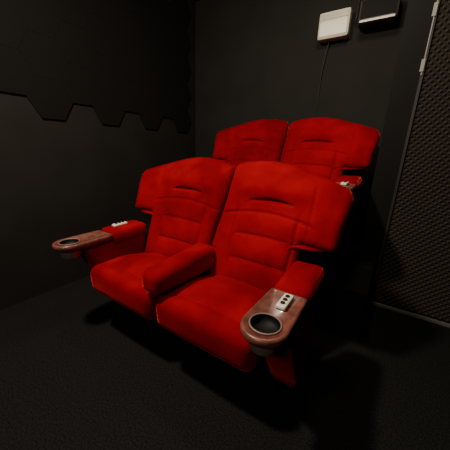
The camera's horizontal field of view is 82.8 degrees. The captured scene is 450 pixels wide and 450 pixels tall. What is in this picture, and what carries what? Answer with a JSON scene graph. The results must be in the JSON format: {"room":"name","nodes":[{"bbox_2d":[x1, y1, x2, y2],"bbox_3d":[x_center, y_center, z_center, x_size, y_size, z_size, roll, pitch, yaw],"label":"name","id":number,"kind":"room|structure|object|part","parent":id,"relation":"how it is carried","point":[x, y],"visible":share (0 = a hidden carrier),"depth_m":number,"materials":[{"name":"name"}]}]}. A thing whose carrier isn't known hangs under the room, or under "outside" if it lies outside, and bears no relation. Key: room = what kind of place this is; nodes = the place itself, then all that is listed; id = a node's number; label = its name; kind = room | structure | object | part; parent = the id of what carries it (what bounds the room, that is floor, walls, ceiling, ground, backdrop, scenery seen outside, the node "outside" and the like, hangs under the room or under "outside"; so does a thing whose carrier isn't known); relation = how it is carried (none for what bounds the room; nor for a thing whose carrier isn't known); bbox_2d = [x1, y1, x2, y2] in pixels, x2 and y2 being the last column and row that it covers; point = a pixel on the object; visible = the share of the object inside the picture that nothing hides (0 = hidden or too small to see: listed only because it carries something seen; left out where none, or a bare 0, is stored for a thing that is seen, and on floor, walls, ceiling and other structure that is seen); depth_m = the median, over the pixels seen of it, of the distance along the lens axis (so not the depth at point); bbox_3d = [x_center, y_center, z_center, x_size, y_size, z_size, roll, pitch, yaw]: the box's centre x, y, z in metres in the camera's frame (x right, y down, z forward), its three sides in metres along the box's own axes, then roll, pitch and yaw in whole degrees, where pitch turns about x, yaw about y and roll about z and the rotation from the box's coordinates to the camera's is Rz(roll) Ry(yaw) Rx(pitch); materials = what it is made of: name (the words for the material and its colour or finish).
{"room":"small movie theater","nodes":[
{"label":"small movie theater","id":0,"kind":"room"},
{"bbox_2d":[0,0,194,309],"bbox_3d":[-1.798,-0.656,1.301,0.080,2.800,5.050,12,20,31],"label":"wall","id":1,"kind":"structure","parent":0,"point":[79,174],"depth_m":2.11,"materials":[{"name":"black paint"}]},
{"bbox_2d":[0,0,190,132],"bbox_3d":[-1.549,-1.364,1.364,0.012,1.385,4.159,12,20,31],"label":"acoustic wall panel","id":2,"kind":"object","parent":1,"relation":"attached to","point":[112,57],"depth_m":2.15,"materials":[{"name":"black fabric"}]},
{"bbox_2d":[0,275,449,449],"bbox_3d":[0.098,1.134,0.515,4.560,0.050,5.050,12,20,31],"label":"floor","id":3,"kind":"structure","parent":0,"point":[80,369],"depth_m":1.34,"materials":[{"name":"black carpet"}]},
{"bbox_2d":[52,157,353,397],"bbox_3d":[-0.194,0.207,1.497,1.516,1.140,0.909,12,20,31],"label":"loveseat","id":4,"kind":"object","parent":3,"relation":"on","point":[220,269],"visible":1,"depth_m":1.38,"materials":[{"name":"red fabric"}]},
{"bbox_2d":[60,250,80,259],"bbox_3d":[-0.920,0.169,1.524,0.108,0.049,0.108,12,20,31],"label":"cup holder","id":5,"kind":"object","parent":4,"relation":"on","point":[69,255],"depth_m":1.48,"materials":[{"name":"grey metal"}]},
{"bbox_2d":[52,230,112,252],"bbox_3d":[-0.878,0.105,1.569,0.166,0.050,0.323,12,20,31],"label":"tray","id":6,"kind":"object","parent":4,"relation":"on","point":[89,241],"depth_m":1.55,"materials":[{"name":"brown wood"}]},
{"bbox_3d":[-0.775,0.296,1.814,0.128,0.460,0.466,12,20,31],"label":"panel","id":7,"kind":"part","parent":4,"relation":"part of","materials":[{"name":"red fabric"}]},
{"bbox_2d":[90,252,202,319],"bbox_3d":[-0.484,0.323,1.625,0.560,0.216,0.489,12,20,31],"label":"cushion","id":8,"kind":"object","parent":4,"relation":"on","point":[117,276],"depth_m":1.47,"materials":[{"name":"red fabric"}]},
{"bbox_3d":[-0.240,0.233,1.410,0.140,0.157,0.476,12,20,31],"label":"armrest","id":9,"kind":"part","parent":4,"relation":"part of","materials":[{"name":"red fabric"}]},
{"bbox_3d":[-0.346,-0.111,1.844,0.787,0.740,0.373,12,20,31],"label":"backrest","id":10,"kind":"part","parent":4,"relation":"part of","materials":[{"name":"red fabric"}]},
{"bbox_2d":[156,274,266,371],"bbox_3d":[-0.002,0.429,1.329,0.560,0.214,0.489,12,20,31],"label":"cushion","id":11,"kind":"object","parent":4,"relation":"on","point":[207,311],"depth_m":1.18,"materials":[{"name":"red fabric"}]},
{"bbox_2d":[240,288,307,356],"bbox_3d":[0.174,0.350,0.925,0.166,0.118,0.323,12,20,31],"label":"tray","id":12,"kind":"object","parent":4,"relation":"on","point":[274,321],"depth_m":0.90,"materials":[{"name":"brown wood"}]},
{"bbox_3d":[0.279,0.026,1.459,0.752,0.740,0.373,12,20,31],"label":"backrest","id":13,"kind":"part","parent":4,"relation":"part of","materials":[{"name":"red fabric"}]},
{"bbox_3d":[0.286,0.528,1.160,0.128,0.460,0.466,12,20,31],"label":"panel","id":14,"kind":"part","parent":4,"relation":"part of","materials":[{"name":"red fabric"}]},
{"bbox_2d":[145,222,373,341],"bbox_3d":[0.229,0.284,2.654,2.258,0.355,1.068,12,20,31],"label":"platform","id":15,"kind":"structure","parent":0,"point":[342,295],"depth_m":1.76,"materials":[{"name":"black carpet"}]},
{"bbox_2d":[213,117,379,264],"bbox_3d":[0.366,-0.357,2.205,1.516,1.140,0.909,12,20,31],"label":"loveseat","id":16,"kind":"object","parent":15,"relation":"on","point":[325,147],"visible":0.44,"depth_m":2.17,"materials":[{"name":"red fabric"}]},
{"bbox_3d":[0.199,-0.678,2.561,0.752,0.740,0.373,12,20,31],"label":"backrest","id":17,"kind":"part","parent":16,"relation":"part of","materials":[{"name":"red fabric"}]},
{"bbox_3d":[0.839,-0.538,2.167,0.752,0.740,0.373,12,20,31],"label":"backrest","id":18,"kind":"part","parent":16,"relation":"part of","materials":[{"name":"red fabric"}]},
{"bbox_2d":[336,181,356,191],"bbox_3d":[0.734,-0.214,1.633,0.166,0.118,0.323,12,20,31],"label":"tray","id":19,"kind":"object","parent":16,"relation":"on","point":[351,185],"depth_m":1.65,"materials":[{"name":"brown wood"}]},
{"bbox_3d":[0.845,-0.036,1.867,0.128,0.460,0.466,12,20,31],"label":"panel","id":20,"kind":"part","parent":16,"relation":"part of","materials":[{"name":"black fabric"}]},
{"bbox_2d":[195,0,408,279],"bbox_3d":[1.512,-0.812,2.196,4.640,2.800,0.080,12,20,31],"label":"wall","id":21,"kind":"structure","parent":0,"point":[255,60],"depth_m":2.53,"materials":[{"name":"black paint"}]},
{"bbox_2d":[314,7,352,117],"bbox_3d":[0.939,-1.412,2.304,0.250,0.850,0.104,12,20,31],"label":"wall control box","id":22,"kind":"object","parent":21,"relation":"attached to","point":[335,25],"visible":0.97,"depth_m":2.17,"materials":[{"name":"beige plastic"}]},
{"bbox_3d":[0.921,-1.683,2.178,0.220,0.100,0.004,12,20,31],"label":"panel","id":23,"kind":"part","parent":22,"relation":"part of","materials":[{"name":"white plastic"}]},
{"bbox_2d":[355,0,400,30],"bbox_3d":[1.198,-1.774,1.989,0.315,0.360,0.157,12,20,31],"label":"wall speaker","id":24,"kind":"object","parent":21,"relation":"attached to","point":[373,13],"visible":1,"depth_m":1.97,"materials":[{"name":"black plastic"}]},
{"bbox_3d":[1.170,-1.591,1.965,0.240,0.013,0.007,12,20,31],"label":"trim","id":25,"kind":"part","parent":24,"relation":"part of","materials":[{"name":"beige plastic"}]},
{"bbox_2d":[360,0,397,18],"bbox_3d":[1.173,-1.667,1.944,0.240,0.120,0.005,12,20,31],"label":"grille","id":26,"kind":"object","parent":24,"relation":"attached to","point":[369,9],"depth_m":1.95,"materials":[{"name":"black metal"}]},
{"bbox_2d":[357,0,436,263],"bbox_3d":[1.341,-0.925,1.937,0.150,2.445,0.475,12,20,31],"label":"pilaster","id":27,"kind":"object","parent":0,"point":[418,19],"visible":1,"depth_m":1.79,"materials":[{"name":"black paint"}]},
{"bbox_3d":[2.357,-0.536,1.372,2.275,2.800,0.450,12,20,31],"label":"wall","id":28,"kind":"structure","parent":0,"visible":0},
{"bbox_2d":[369,0,449,327],"bbox_3d":[1.649,-0.536,1.538,0.940,2.660,0.054,12,20,31],"label":"door","id":29,"kind":"structure","parent":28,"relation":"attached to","point":[412,276],"depth_m":1.81,"materials":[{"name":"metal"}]}
]}

